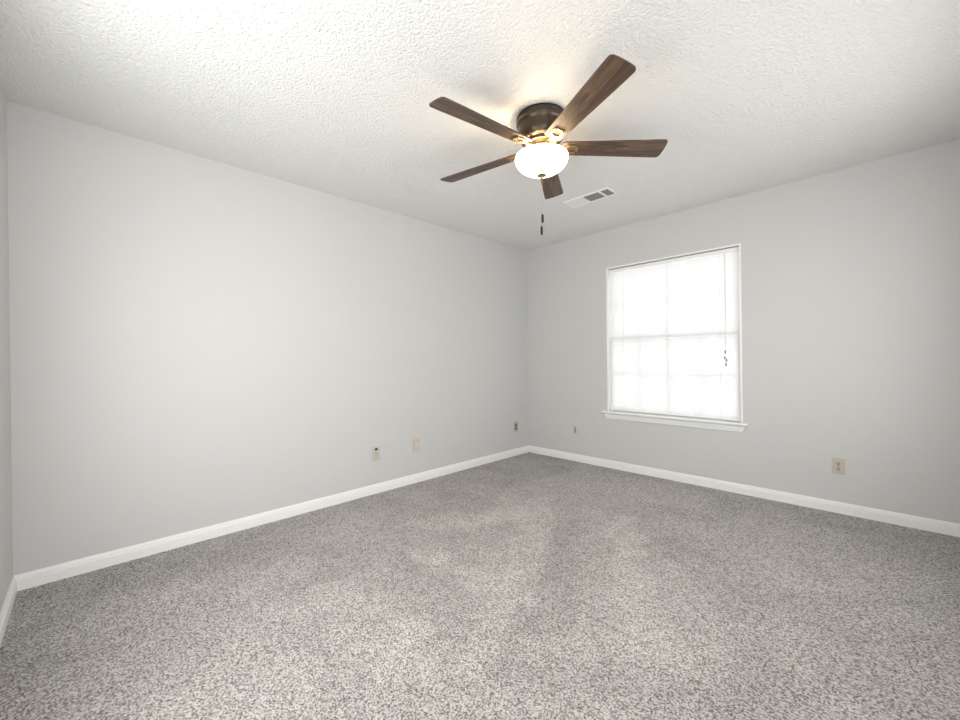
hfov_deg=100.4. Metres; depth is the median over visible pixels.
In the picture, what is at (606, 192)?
ceiling vent
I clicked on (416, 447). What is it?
phone jack plate
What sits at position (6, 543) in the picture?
wall
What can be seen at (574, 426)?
cable plate
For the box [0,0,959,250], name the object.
ceiling
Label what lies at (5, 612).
baseboard
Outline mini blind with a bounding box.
[609,247,740,420]
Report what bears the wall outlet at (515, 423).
attached to the wall at (197, 342)
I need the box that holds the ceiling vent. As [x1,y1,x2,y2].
[563,187,617,207]
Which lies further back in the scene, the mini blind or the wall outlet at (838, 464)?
the mini blind
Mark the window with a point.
(697, 422)
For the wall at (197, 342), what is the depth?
2.60 m
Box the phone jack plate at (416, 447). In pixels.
[413,438,419,451]
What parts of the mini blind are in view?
rail, ladder cord, lift cord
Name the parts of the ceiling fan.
blade, blade, mounting plate, lamp shade, blade, blade, blade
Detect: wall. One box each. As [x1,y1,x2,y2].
[0,80,12,610]
[7,101,528,575]
[526,139,959,523]
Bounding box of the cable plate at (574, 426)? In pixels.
[572,424,577,434]
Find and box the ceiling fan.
[429,54,667,234]
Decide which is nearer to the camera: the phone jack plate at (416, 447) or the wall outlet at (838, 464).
the wall outlet at (838, 464)
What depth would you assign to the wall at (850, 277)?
2.94 m
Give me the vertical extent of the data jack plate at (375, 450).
0.114 m
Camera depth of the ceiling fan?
2.06 m
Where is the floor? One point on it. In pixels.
(526, 586)
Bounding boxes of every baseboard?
[0,576,16,645]
[14,445,528,590]
[529,445,959,536]
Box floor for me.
[0,452,959,719]
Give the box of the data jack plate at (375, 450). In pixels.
[372,447,379,460]
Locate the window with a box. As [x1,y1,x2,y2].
[601,243,747,431]
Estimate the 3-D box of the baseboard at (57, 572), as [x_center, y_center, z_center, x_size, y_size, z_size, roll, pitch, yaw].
[-0.860,1.093,3.417,4.090,0.078,0.014,-1,0,-45]
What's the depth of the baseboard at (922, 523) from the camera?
3.09 m
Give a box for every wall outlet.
[514,421,517,431]
[832,457,844,474]

